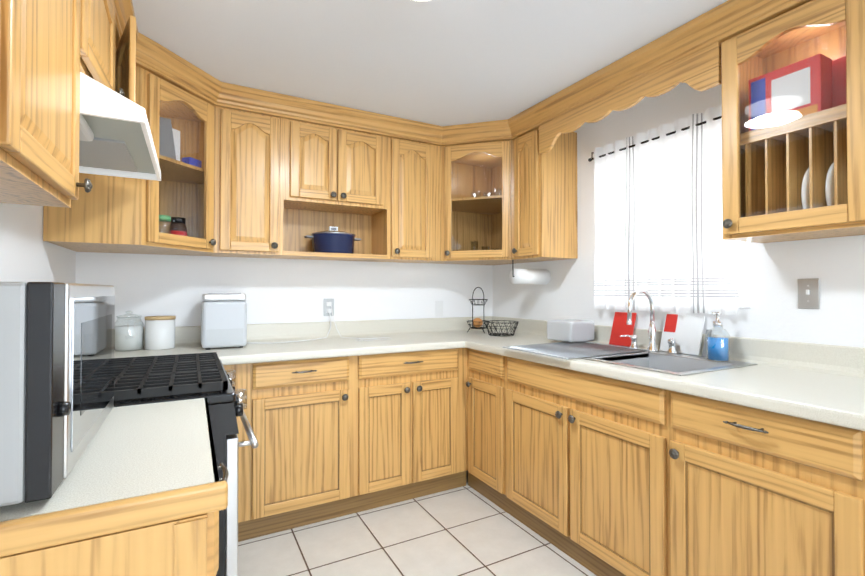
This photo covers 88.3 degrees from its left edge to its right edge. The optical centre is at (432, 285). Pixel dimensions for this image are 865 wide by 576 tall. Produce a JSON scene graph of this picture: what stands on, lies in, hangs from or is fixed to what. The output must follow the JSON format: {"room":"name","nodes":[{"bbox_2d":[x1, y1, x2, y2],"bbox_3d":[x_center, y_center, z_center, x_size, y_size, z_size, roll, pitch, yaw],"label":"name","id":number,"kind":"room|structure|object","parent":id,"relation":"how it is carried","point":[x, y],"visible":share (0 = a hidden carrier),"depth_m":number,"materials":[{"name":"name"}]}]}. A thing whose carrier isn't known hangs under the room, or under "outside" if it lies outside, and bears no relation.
{"room":"kitchen","nodes":[
{"label":"kitchen","id":0,"kind":"room"},
{"bbox_2d":[0,203,75,282],"bbox_3d":[-0.349,0.058,-0.607,0.120,2.335,6.640,0,-1,-28],"label":"wall","id":1,"kind":"structure","parent":0,"point":[28,253],"depth_m":1.67,"materials":[{"name":"white paint"}]},
{"bbox_2d":[0,0,23,163],"bbox_3d":[-0.629,-0.652,0.341,0.277,0.884,0.660,0,-1,-28],"label":"upper cabinet","id":2,"kind":"object","parent":1,"relation":"attached to","point":[11,11],"depth_m":0.72,"materials":[{"name":"brown wood"}]},
{"bbox_2d":[0,0,91,215],"bbox_3d":[-0.914,-0.646,0.868,0.277,0.884,0.539,0,-1,-28],"label":"upper cabinet","id":3,"kind":"object","parent":1,"relation":"attached to","point":[57,33],"depth_m":0.96,"materials":[{"name":"brown wood"}]},
{"bbox_2d":[79,72,160,180],"bbox_3d":[-1.163,-0.525,1.473,0.417,0.174,0.754,0,-1,-28],"label":"range hood","id":4,"kind":"object","parent":3,"relation":"attached to","point":[115,137],"visible":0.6,"depth_m":1.41,"materials":[{"name":"white metal"}]},
{"bbox_2d":[140,80,219,243],"bbox_3d":[-1.223,-0.572,2.184,0.282,0.660,0.283,0,-1,-28],"label":"upper cabinet","id":5,"kind":"object","parent":1,"relation":"attached to","point":[184,190],"depth_m":2.33,"materials":[{"name":"brown wood"}]},
{"bbox_2d":[159,117,201,235],"bbox_3d":[-1.314,-0.511,2.282,0.233,0.637,0.273,0,-1,-28],"label":"pantry items","id":6,"kind":"object","parent":5,"relation":"in","point":[173,152],"depth_m":2.24,"materials":[{"name":"multicoloured"}]},
{"bbox_2d":[75,252,492,327],"bbox_3d":[-0.723,0.101,3.034,2.930,2.335,0.120,0,-1,-28],"label":"wall","id":7,"kind":"structure","parent":0,"point":[274,290],"depth_m":2.86,"materials":[{"name":"white paint"}]},
{"bbox_2d":[200,96,287,258],"bbox_3d":[-1.090,-0.572,2.567,0.409,0.800,0.361,0,-1,-28],"label":"upper cabinet","id":8,"kind":"object","parent":7,"relation":"attached to","point":[277,176],"depth_m":2.47,"materials":[{"name":"brown wood"}]},
{"bbox_2d":[276,96,347,215],"bbox_3d":[-0.761,-0.778,2.773,0.365,0.576,0.317,0,-1,-28],"label":"upper cabinet","id":9,"kind":"object","parent":7,"relation":"attached to","point":[317,132],"depth_m":2.64,"materials":[{"name":"brown wood"}]},
{"bbox_2d":[304,226,360,253],"bbox_3d":[-0.631,-0.284,2.838,0.353,0.178,0.277,0,-1,-28],"label":"pot","id":10,"kind":"object","parent":9,"relation":"in","point":[333,240],"visible":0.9,"depth_m":2.73,"materials":[{"name":"metal"}]},
{"bbox_2d":[324,299,333,315],"bbox_3d":[-0.687,0.147,2.967,0.070,0.116,0.030,0,-1,-28],"label":"electrical outlet","id":11,"kind":"object","parent":7,"relation":"attached to","point":[328,303],"visible":0.98,"depth_m":2.97,"materials":[{"name":"grey plastic"}]},
{"bbox_2d":[336,108,387,219],"bbox_3d":[-0.527,-0.777,2.899,0.384,0.576,0.317,0,-1,-28],"label":"upper cabinet","id":12,"kind":"object","parent":7,"relation":"attached to","point":[367,131],"depth_m":2.79,"materials":[{"name":"brown wood"}]},
{"bbox_2d":[368,116,455,263],"bbox_3d":[-0.148,-0.614,3.076,0.453,0.896,0.364,0,-1,-28],"label":"upper cabinet","id":13,"kind":"object","parent":7,"relation":"attached to","point":[411,230],"depth_m":2.95,"materials":[{"name":"brown wood"}]},
{"bbox_2d":[435,301,442,315],"bbox_3d":[0.051,0.177,3.379,0.070,0.116,0.008,0,-1,-28],"label":"light switch","id":14,"kind":"object","parent":7,"relation":"attached to","point":[438,308],"visible":1,"depth_m":3.38,"materials":[{"name":"white plastic"}]},
{"bbox_2d":[444,136,503,255],"bbox_3d":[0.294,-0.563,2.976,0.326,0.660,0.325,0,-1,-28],"label":"upper cabinet","id":15,"kind":"object","parent":7,"relation":"attached to","point":[470,166],"depth_m":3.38,"materials":[{"name":"brown wood"}]},
{"bbox_2d":[471,188,500,249],"bbox_3d":[0.394,-0.441,3.237,0.206,0.519,0.179,0,-1,-28],"label":"glassware","id":16,"kind":"object","parent":15,"relation":"in","point":[472,194],"depth_m":3.23,"materials":[{"name":"clear glass"}]},
{"bbox_2d":[238,471,595,575],"bbox_3d":[0.886,1.258,0.048,2.730,0.050,6.680,0,-1,-28],"label":"floor","id":17,"kind":"structure","parent":0,"point":[466,530],"depth_m":2.15,"materials":[{"name":"tile"}]},
{"bbox_2d":[0,463,227,575],"bbox_3d":[-0.749,0.804,0.863,0.576,0.876,0.667,0,-1,-28],"label":"base cabinet","id":18,"kind":"object","parent":17,"relation":"on","point":[189,546],"depth_m":0.66,"materials":[{"name":"brown wood"}]},
{"bbox_2d":[0,352,227,556],"bbox_3d":[-0.747,0.291,0.873,0.588,0.147,0.666,0,-1,-28],"label":"countertop","id":19,"kind":"structure","parent":18,"relation":"on","point":[139,466],"depth_m":0.72,"materials":[{"name":"laminate"}]},
{"bbox_2d":[0,282,114,506],"bbox_3d":[-0.809,0.159,0.825,0.311,0.324,0.567,0,-1,-28],"label":"microwave","id":20,"kind":"object","parent":19,"relation":"on","point":[56,373],"visible":1,"depth_m":0.64,"materials":[{"name":"grey"}]},
{"bbox_2d":[114,352,258,575],"bbox_3d":[-1.016,0.755,1.537,0.696,0.989,0.756,0,-1,-28],"label":"stove","id":21,"kind":"object","parent":17,"relation":"on","point":[152,379],"visible":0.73,"depth_m":1.34,"materials":[{"name":"black metal"}]},
{"bbox_2d":[223,362,267,541],"bbox_3d":[-1.353,0.820,2.273,0.856,0.876,0.596,0,-1,-28],"label":"base cabinet","id":22,"kind":"object","parent":17,"relation":"on","point":[252,377],"depth_m":2.20,"materials":[{"name":"brown wood"}]},
{"bbox_2d":[268,355,359,533],"bbox_3d":[-0.797,0.824,2.574,0.520,0.876,0.596,0,-1,-28],"label":"base cabinet","id":23,"kind":"object","parent":17,"relation":"on","point":[314,404],"depth_m":2.34,"materials":[{"name":"brown wood"}]},
{"bbox_2d":[356,348,463,512],"bbox_3d":[-0.241,0.827,2.875,0.745,0.876,0.596,0,-1,-28],"label":"base cabinet","id":24,"kind":"object","parent":17,"relation":"on","point":[412,403],"depth_m":2.61,"materials":[{"name":"brown wood"}]},
{"bbox_2d":[114,318,463,364],"bbox_3d":[-0.839,0.311,2.536,2.010,0.147,0.638,0,-1,-28],"label":"countertop","id":25,"kind":"structure","parent":24,"relation":"on","point":[421,334],"depth_m":2.71,"materials":[{"name":"laminate"}]},
{"bbox_2d":[114,310,143,350],"bbox_3d":[-1.593,0.235,2.340,0.130,0.208,0.130,0,-1,-28],"label":"glass jar","id":26,"kind":"object","parent":25,"relation":"on","point":[128,337],"visible":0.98,"depth_m":2.30,"materials":[{"name":"white"}]},
{"bbox_2d":[145,316,175,349],"bbox_3d":[-1.468,0.254,2.402,0.144,0.172,0.144,0,-1,-28],"label":"canister","id":27,"kind":"object","parent":25,"relation":"on","point":[159,332],"visible":1,"depth_m":2.35,"materials":[{"name":"white ceramic"}]},
{"bbox_2d":[201,293,246,349],"bbox_3d":[-1.167,0.192,2.488,0.220,0.298,0.267,0,-1,-28],"label":"ice maker","id":28,"kind":"object","parent":25,"relation":"on","point":[223,319],"visible":1,"depth_m":2.37,"materials":[{"name":"grey plastic"}]},
{"bbox_2d":[247,313,330,343],"bbox_3d":[-0.870,0.260,2.745,0.540,0.164,0.201,0,-1,-28],"label":"cord","id":29,"kind":"object","parent":25,"relation":"on","point":[291,341],"visible":0.92,"depth_m":2.66,"materials":[{"name":"white plastic"}]},
{"bbox_2d":[331,306,389,340],"bbox_3d":[-0.458,0.240,2.893,0.317,0.209,0.332,0,-1,-28],"label":"cable","id":30,"kind":"object","parent":25,"relation":"on","point":[361,338],"visible":0.96,"depth_m":2.86,"materials":[{"name":"white plastic"}]},
{"bbox_2d":[440,316,864,430],"bbox_3d":[1.205,0.300,1.596,0.663,0.147,4.238,0,-1,-28],"label":"countertop","id":31,"kind":"structure","parent":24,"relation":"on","point":[825,383],"depth_m":1.66,"materials":[{"name":"laminate"}]},
{"bbox_2d":[467,287,489,332],"bbox_3d":[0.338,0.180,3.289,0.175,0.336,0.175,0,-1,-28],"label":"basket","id":32,"kind":"object","parent":31,"relation":"on","point":[477,323],"visible":0.98,"depth_m":3.26,"materials":[{"name":"black metal"}]},
{"bbox_2d":[484,320,518,335],"bbox_3d":[0.475,0.297,3.078,0.242,0.094,0.242,0,-1,-28],"label":"wire bowl","id":33,"kind":"object","parent":31,"relation":"on","point":[502,333],"visible":1,"depth_m":3.08,"materials":[{"name":"black metal"}]},
{"bbox_2d":[609,312,636,346],"bbox_3d":[1.060,0.243,2.486,0.057,0.183,0.140,0,-1,-28],"label":"cutting board","id":34,"kind":"object","parent":31,"relation":"on","point":[619,327],"depth_m":2.49,"materials":[{"name":"red plastic"}]},
{"bbox_2d":[620,289,677,353],"bbox_3d":[1.044,0.175,2.221,0.212,0.316,0.289,0,-1,-28],"label":"faucet","id":35,"kind":"object","parent":31,"relation":"on","point":[672,342],"visible":0.94,"depth_m":2.24,"materials":[{"name":"silver metal"}]},
{"bbox_2d":[580,342,757,375],"bbox_3d":[0.917,0.422,2.150,0.525,0.180,0.920,0,-1,-28],"label":"sink","id":36,"kind":"object","parent":31,"relation":"in","point":[678,364],"visible":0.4,"depth_m":2.07,"materials":[{"name":"silver metal"}]},
{"bbox_2d":[503,342,647,359],"bbox_3d":[0.730,0.330,2.312,0.560,0.008,0.460,0,-1,-28],"label":"drying rack","id":37,"kind":"object","parent":36,"relation":"on","point":[566,350],"visible":1,"depth_m":2.26,"materials":[{"name":"silver metal"}]},
{"bbox_2d":[547,319,593,342],"bbox_3d":[0.820,0.268,2.651,0.200,0.119,0.200,0,-1,-28],"label":"plastic tub","id":38,"kind":"object","parent":37,"relation":"on","point":[569,330],"visible":1,"depth_m":2.58,"materials":[{"name":"white plastic"}]},
{"bbox_2d":[706,312,729,361],"bbox_3d":[1.250,0.223,1.952,0.086,0.213,0.086,0,-1,-28],"label":"soap dispenser","id":39,"kind":"object","parent":36,"relation":"on","point":[718,348],"visible":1,"depth_m":1.93,"materials":[{"name":"clear glass"}]},
{"bbox_2d":[659,314,711,356],"bbox_3d":[1.228,0.239,2.164,0.069,0.186,0.245,0,-1,-28],"label":"cutting board","id":40,"kind":"object","parent":31,"relation":"on","point":[685,332],"depth_m":2.17,"materials":[{"name":"white plastic"}]},
{"bbox_2d":[464,348,591,515],"bbox_3d":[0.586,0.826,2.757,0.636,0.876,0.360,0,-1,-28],"label":"base cabinet","id":41,"kind":"object","parent":17,"relation":"on","point":[528,424],"depth_m":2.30,"materials":[{"name":"brown wood"}]},
{"bbox_2d":[660,389,823,575],"bbox_3d":[1.254,0.811,1.523,0.636,0.876,0.525,0,-1,-28],"label":"base cabinet","id":42,"kind":"object","parent":17,"relation":"on","point":[742,487],"depth_m":1.40,"materials":[{"name":"brown wood"}]},
{"bbox_2d":[824,423,864,575],"bbox_3d":[1.520,0.806,1.031,0.636,0.876,0.705,0,-1,-28],"label":"base cabinet","id":43,"kind":"object","parent":17,"relation":"on","point":[844,447],"depth_m":1.17,"materials":[{"name":"brown wood"}]},
{"bbox_2d":[132,0,727,125],"bbox_3d":[0.886,-1.127,0.076,2.730,0.050,6.680,0,-1,-28],"label":"ceiling","id":44,"kind":"structure","parent":0,"point":[446,62],"depth_m":2.00,"materials":[{"name":"white paint"}]},
{"bbox_2d":[493,83,864,347],"bbox_3d":[2.131,0.074,0.736,0.140,2.335,6.640,0,-1,-28],"label":"wall","id":45,"kind":"structure","parent":0,"point":[834,265],"depth_m":2.09,"materials":[{"name":"white paint"}]},
{"bbox_2d":[496,104,579,263],"bbox_3d":[0.685,-0.617,2.879,0.364,0.896,0.313,0,-1,-28],"label":"upper cabinet","id":46,"kind":"object","parent":45,"relation":"attached to","point":[540,141],"depth_m":2.77,"materials":[{"name":"brown wood"}]},
{"bbox_2d":[509,260,550,284],"bbox_3d":[0.660,-0.086,3.001,0.306,0.161,0.104,0,-1,-28],"label":"paper towel holder","id":47,"kind":"object","parent":46,"relation":"attached to","point":[532,276],"visible":0.98,"depth_m":2.95,"materials":[{"name":"white paper"}]},
{"bbox_2d":[588,105,738,314],"bbox_3d":[1.159,-0.340,2.313,0.070,0.950,0.871,0,-1,-28],"label":"curtain","id":48,"kind":"object","parent":45,"relation":"hanging from","point":[659,221],"visible":0.9,"depth_m":2.25,"materials":[{"name":"fabric"}]},
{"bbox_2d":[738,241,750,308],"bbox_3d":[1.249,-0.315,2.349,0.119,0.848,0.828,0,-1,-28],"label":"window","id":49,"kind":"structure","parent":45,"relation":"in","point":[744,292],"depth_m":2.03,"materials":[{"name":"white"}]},
{"bbox_2d":[798,278,819,308],"bbox_3d":[1.486,0.033,1.763,0.016,0.120,0.072,0,-1,-28],"label":"light switch","id":50,"kind":"object","parent":45,"relation":"attached to","point":[809,293],"visible":1,"depth_m":1.76,"materials":[{"name":"grey plastic"}]},
{"bbox_2d":[748,53,846,130],"bbox_3d":[1.404,-0.692,1.654,0.191,0.235,0.330,0,-1,-28],"label":"box","id":51,"kind":"object","parent":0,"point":[768,105],"depth_m":1.61,"materials":[{"name":"red"}]},
{"bbox_2d":[801,168,809,208],"bbox_3d":[1.407,-0.324,1.625,0.230,0.230,0.012,0,-1,-28],"label":"plate","id":52,"kind":"object","parent":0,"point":[805,183],"depth_m":1.58,"materials":[{"name":"white ceramic"}]},
{"bbox_2d":[825,162,833,205],"bbox_3d":[1.440,-0.325,1.565,0.230,0.230,0.012,0,-1,-28],"label":"plate","id":53,"kind":"object","parent":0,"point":[828,189],"depth_m":1.52,"materials":[{"name":"white ceramic"}]}
]}

